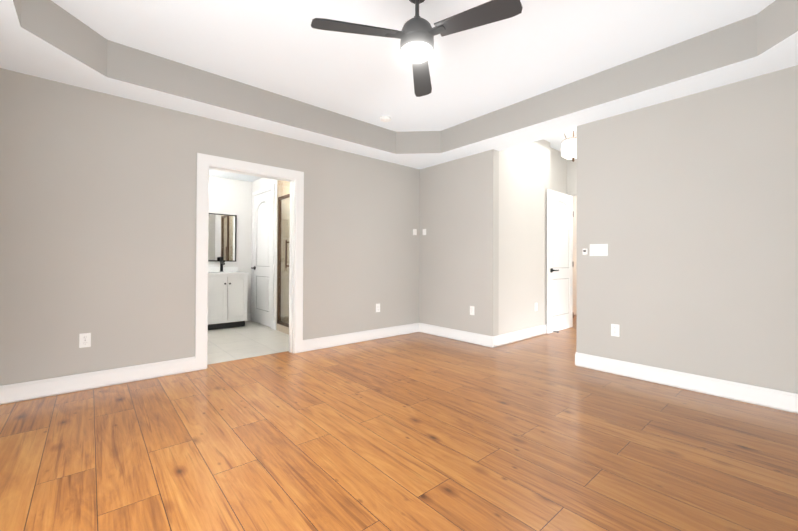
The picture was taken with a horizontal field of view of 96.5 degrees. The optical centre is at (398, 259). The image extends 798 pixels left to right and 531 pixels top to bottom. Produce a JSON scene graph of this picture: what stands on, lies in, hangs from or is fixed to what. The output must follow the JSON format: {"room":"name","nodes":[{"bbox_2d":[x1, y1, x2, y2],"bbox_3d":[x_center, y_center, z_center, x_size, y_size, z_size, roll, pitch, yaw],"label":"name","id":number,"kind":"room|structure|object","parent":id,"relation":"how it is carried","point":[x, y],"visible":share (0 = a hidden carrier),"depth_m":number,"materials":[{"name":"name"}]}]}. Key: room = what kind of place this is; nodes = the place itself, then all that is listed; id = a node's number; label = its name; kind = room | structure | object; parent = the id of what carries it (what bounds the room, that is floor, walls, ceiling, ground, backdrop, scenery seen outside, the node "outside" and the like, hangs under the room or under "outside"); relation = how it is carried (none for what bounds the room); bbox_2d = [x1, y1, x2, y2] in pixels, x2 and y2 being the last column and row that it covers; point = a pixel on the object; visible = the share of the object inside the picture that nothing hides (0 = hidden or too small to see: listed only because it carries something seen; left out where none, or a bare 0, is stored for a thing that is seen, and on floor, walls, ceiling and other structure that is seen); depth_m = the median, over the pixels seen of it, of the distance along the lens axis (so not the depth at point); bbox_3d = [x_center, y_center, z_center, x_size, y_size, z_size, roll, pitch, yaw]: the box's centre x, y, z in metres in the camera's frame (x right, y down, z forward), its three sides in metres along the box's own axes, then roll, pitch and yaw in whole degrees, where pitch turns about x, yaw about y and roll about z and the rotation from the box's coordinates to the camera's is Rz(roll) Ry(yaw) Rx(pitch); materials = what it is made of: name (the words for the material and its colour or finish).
{"room":"empty bedroom","nodes":[
{"label":"empty bedroom","id":0,"kind":"room"},
{"bbox_2d":[0,68,419,385],"bbox_3d":[-1.376,-0.457,3.981,4.600,3.050,0.120,1,-1,-41],"label":"wall","id":1,"kind":"structure","parent":0,"point":[98,191],"depth_m":3.10,"materials":[{"name":"beige paint"}]},
{"bbox_2d":[79,333,90,347],"bbox_3d":[-2.539,0.655,2.881,0.070,0.114,0.010,1,-1,-41],"label":"electrical outlet","id":2,"kind":"object","parent":1,"relation":"attached to","point":[84,339],"visible":1,"depth_m":2.88,"materials":[{"name":"white plastic"}]},
{"bbox_2d":[0,356,194,404],"bbox_3d":[-2.463,0.988,2.942,1.380,0.135,0.016,1,-1,-41],"label":"baseboard","id":3,"kind":"structure","parent":1,"relation":"attached to","point":[23,391],"depth_m":2.90,"materials":[{"name":"white wood"}]},
{"bbox_2d":[195,153,303,370],"bbox_3d":[-1.564,0.026,3.805,1.094,2.080,0.140,1,-1,-41],"label":"door frame","id":4,"kind":"structure","parent":1,"relation":"attached to","point":[204,161],"depth_m":3.69,"materials":[{"name":"white wood"}]},
{"bbox_2d":[303,323,418,351],"bbox_3d":[-0.403,1.010,4.729,1.886,0.135,0.016,1,-1,-41],"label":"baseboard","id":5,"kind":"structure","parent":1,"relation":"attached to","point":[334,340],"depth_m":4.60,"materials":[{"name":"white wood"}]},
{"bbox_2d":[376,303,379,311],"bbox_3d":[-0.284,0.659,4.839,0.070,0.114,0.010,1,-1,-41],"label":"electrical outlet","id":6,"kind":"object","parent":1,"relation":"attached to","point":[377,307],"visible":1,"depth_m":4.84,"materials":[{"name":"white plastic"}]},
{"bbox_2d":[209,169,261,181],"bbox_3d":[-2.049,-1.671,5.184,2.940,0.610,2.574,1,-1,-41],"label":"ceiling","id":7,"kind":"structure","parent":0,"point":[229,175],"depth_m":5.83,"materials":[{"name":"white paint"}]},
{"bbox_2d":[208,176,264,313],"bbox_3d":[-2.859,-0.448,6.101,2.940,3.050,0.120,1,-1,-41],"label":"wall","id":8,"kind":"structure","parent":0,"point":[230,196],"depth_m":6.12,"materials":[{"name":"paint"}]},
{"bbox_2d":[208,213,236,261],"bbox_3d":[-2.961,-0.359,5.913,0.492,0.789,0.022,1,-1,-41],"label":"vanity mirror","id":9,"kind":"object","parent":8,"relation":"attached to","point":[222,229],"visible":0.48,"depth_m":5.94,"materials":[{"name":"black mirror"}]},
{"bbox_2d":[247,313,250,320],"bbox_3d":[-3.213,1.005,5.699,1.662,0.135,0.016,1,-1,-41],"label":"baseboard","id":10,"kind":"structure","parent":8,"relation":"attached to","point":[248,316],"depth_m":6.21,"materials":[{"name":"white wood"}]},
{"bbox_2d":[207,321,288,364],"bbox_3d":[-2.109,1.122,5.218,3.100,0.103,2.689,1,-1,-41],"label":"floor","id":11,"kind":"structure","parent":0,"point":[249,339],"depth_m":4.57,"materials":[{"name":"white tile"}]},
{"bbox_2d":[208,257,248,329],"bbox_3d":[-2.810,0.516,5.667,0.634,1.115,0.590,1,-1,-41],"label":"bathroom vanity","id":12,"kind":"object","parent":11,"relation":"on","point":[227,295],"visible":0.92,"depth_m":5.49,"materials":[{"name":"white wood"}]},
{"bbox_2d":[276,194,289,333],"bbox_3d":[-1.537,0.065,5.109,0.139,2.020,0.890,1,-1,-41],"label":"shower","id":13,"kind":"object","parent":11,"relation":"on","point":[283,327],"visible":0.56,"depth_m":5.37,"materials":[{"name":"brown glass"}]},
{"bbox_2d":[254,177,283,323],"bbox_3d":[-2.143,-0.447,5.837,0.110,3.050,1.002,1,-1,-41],"label":"wall","id":14,"kind":"structure","parent":0,"point":[275,182],"depth_m":5.48,"materials":[{"name":"paint"}]},
{"bbox_2d":[251,191,271,326],"bbox_3d":[-2.251,-0.008,5.846,0.095,2.148,0.807,1,-1,-42],"label":"bathroom door","id":15,"kind":"structure","parent":14,"relation":"in","point":[262,264],"depth_m":5.87,"materials":[{"name":"white wood"}]},
{"bbox_2d":[251,184,274,328],"bbox_3d":[-2.249,-0.045,5.857,0.016,2.245,0.960,1,-1,-41],"label":"trim","id":16,"kind":"structure","parent":14,"relation":"attached to","point":[265,189],"depth_m":5.53,"materials":[{"name":"white wood"}]},
{"bbox_2d":[0,314,797,530],"bbox_3d":[1.491,1.127,3.496,8.320,0.100,4.631,1,-1,-41],"label":"floor","id":17,"kind":"structure","parent":0,"point":[418,431],"depth_m":1.98,"materials":[{"name":"brown wood"}]},
{"bbox_2d":[0,0,797,168],"bbox_3d":[0.102,-1.521,2.291,4.360,0.285,4.376,1,-1,-41],"label":"ceiling","id":18,"kind":"structure","parent":0,"point":[531,70],"depth_m":2.82,"materials":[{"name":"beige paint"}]},
{"bbox_2d":[311,0,522,96],"bbox_3d":[0.131,-1.450,2.097,1.113,0.427,1.084,1,-1,-41],"label":"fan","id":19,"kind":"object","parent":18,"relation":"hanging from","point":[416,34],"visible":1,"depth_m":2.09,"materials":[{"name":"black metal"}]},
{"bbox_2d":[499,139,549,334],"bbox_3d":[1.721,-0.437,4.952,1.350,3.050,0.120,1,-1,-41],"label":"wall","id":20,"kind":"structure","parent":0,"point":[524,177],"depth_m":4.85,"materials":[{"name":"paint"}]},
{"bbox_2d":[493,335,499,347],"bbox_3d":[1.204,1.015,4.408,0.120,0.135,0.016,1,-1,-41],"label":"baseboard","id":21,"kind":"structure","parent":20,"relation":"attached to","point":[496,341],"depth_m":4.40,"materials":[{"name":"white wood"}]},
{"bbox_2d":[499,324,546,345],"bbox_3d":[1.759,1.021,4.890,1.350,0.135,0.016,1,-1,-41],"label":"baseboard","id":22,"kind":"structure","parent":20,"relation":"attached to","point":[515,336],"depth_m":4.80,"materials":[{"name":"white wood"}]},
{"bbox_2d":[547,189,573,332],"bbox_3d":[2.508,0.030,5.466,0.821,2.108,0.095,1,-1,-42],"label":"hall door","id":23,"kind":"structure","parent":20,"relation":"in","point":[560,216],"depth_m":5.44,"materials":[{"name":"white wood"}]},
{"bbox_2d":[550,147,566,202],"bbox_3d":[2.508,-0.427,5.768,0.910,3.050,0.120,1,-1,-41],"label":"wall","id":24,"kind":"structure","parent":0,"point":[558,172],"depth_m":5.75,"materials":[{"name":"paint"}]},
{"bbox_2d":[544,130,576,151],"bbox_3d":[2.877,-1.853,5.444,3.720,0.200,4.700,1,-1,-41],"label":"ceiling","id":25,"kind":"structure","parent":0,"point":[555,142],"depth_m":5.22,"materials":[{"name":"white paint"}]},
{"bbox_2d":[561,131,576,161],"bbox_3d":[2.315,-1.525,4.730,0.300,0.469,0.300,1,-1,-41],"label":"hall ceiling light","id":26,"kind":"object","parent":25,"relation":"hanging from","point":[569,148],"visible":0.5,"depth_m":4.65,"materials":[{"name":"white glass"}]},
{"bbox_2d":[567,159,576,195],"bbox_3d":[3.159,-1.505,5.635,0.120,0.890,0.940,1,-1,-41],"label":"wall","id":27,"kind":"structure","parent":0,"point":[571,178],"depth_m":5.89,"materials":[{"name":"paint"}]},
{"bbox_2d":[573,196,576,314],"bbox_3d":[4.170,-0.414,6.561,0.120,3.050,4.500,1,-1,-41],"label":"wall","id":28,"kind":"structure","parent":0,"point":[575,256],"depth_m":7.18,"materials":[{"name":"paint"}]},
{"bbox_2d":[419,65,797,393],"bbox_3d":[1.829,-0.445,3.706,0.120,3.050,4.496,1,-1,-41],"label":"wall","id":29,"kind":"structure","parent":0,"point":[687,209],"depth_m":3.03,"materials":[{"name":"beige paint"}]},
{"bbox_2d":[419,323,492,347],"bbox_3d":[0.722,1.016,4.859,0.016,0.135,1.296,1,-1,-41],"label":"baseboard","id":30,"kind":"structure","parent":29,"relation":"attached to","point":[473,338],"depth_m":4.78,"materials":[{"name":"white wood"}]},
{"bbox_2d":[470,306,473,314],"bbox_3d":[0.945,0.662,4.611,0.010,0.114,0.070,1,-1,-41],"label":"electrical outlet","id":31,"kind":"object","parent":29,"relation":"attached to","point":[471,310],"visible":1,"depth_m":4.61,"materials":[{"name":"white plastic"}]},
{"bbox_2d":[583,249,587,254],"bbox_3d":[1.858,-0.077,3.558,0.024,0.060,0.040,1,-1,-41],"label":"light switch","id":32,"kind":"object","parent":29,"relation":"attached to","point":[585,251],"visible":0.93,"depth_m":3.55,"materials":[{"name":"white plastic"}]},
{"bbox_2d":[590,244,607,255],"bbox_3d":[1.943,-0.092,3.470,0.012,0.114,0.162,1,-1,-41],"label":"light switch","id":33,"kind":"object","parent":29,"relation":"attached to","point":[598,249],"visible":1,"depth_m":3.46,"materials":[{"name":"white plastic"}]},
{"bbox_2d":[611,324,619,336],"bbox_3d":[2.036,0.668,3.355,0.010,0.114,0.070,1,-1,-41],"label":"electrical outlet","id":34,"kind":"object","parent":29,"relation":"attached to","point":[615,329],"visible":1,"depth_m":3.35,"materials":[{"name":"white plastic"}]},
{"bbox_2d":[576,352,797,413],"bbox_3d":[2.483,1.009,2.831,0.016,0.135,2.085,1,-1,-41],"label":"baseboard","id":35,"kind":"structure","parent":29,"relation":"attached to","point":[768,397],"depth_m":2.89,"materials":[{"name":"white wood"}]},
{"bbox_3d":[-1.469,-0.444,5.852,0.928,3.050,0.100,1,-1,-41],"label":"wall","id":36,"kind":"structure","parent":0,"visible":0},
{"bbox_2d":[277,180,289,323],"bbox_3d":[-1.472,-0.140,5.769,1.036,2.440,0.020,1,-1,-41],"label":"shower wall tile","id":37,"kind":"structure","parent":36,"relation":"attached to","point":[286,187],"depth_m":5.50,"materials":[{"name":"beige tile"}]},
{"bbox_3d":[0.104,-1.827,2.293,4.600,0.323,4.616,1,-1,-41],"label":"ceiling","id":38,"kind":"structure","parent":0,"visible":0},
{"bbox_2d":[380,115,390,121],"bbox_3d":[-0.157,-1.629,4.147,0.130,0.042,0.130,1,-1,-41],"label":"smoke detector","id":39,"kind":"object","parent":38,"relation":"attached to","point":[385,118],"visible":1,"depth_m":4.11,"materials":[{"name":"white plastic"}]}
]}

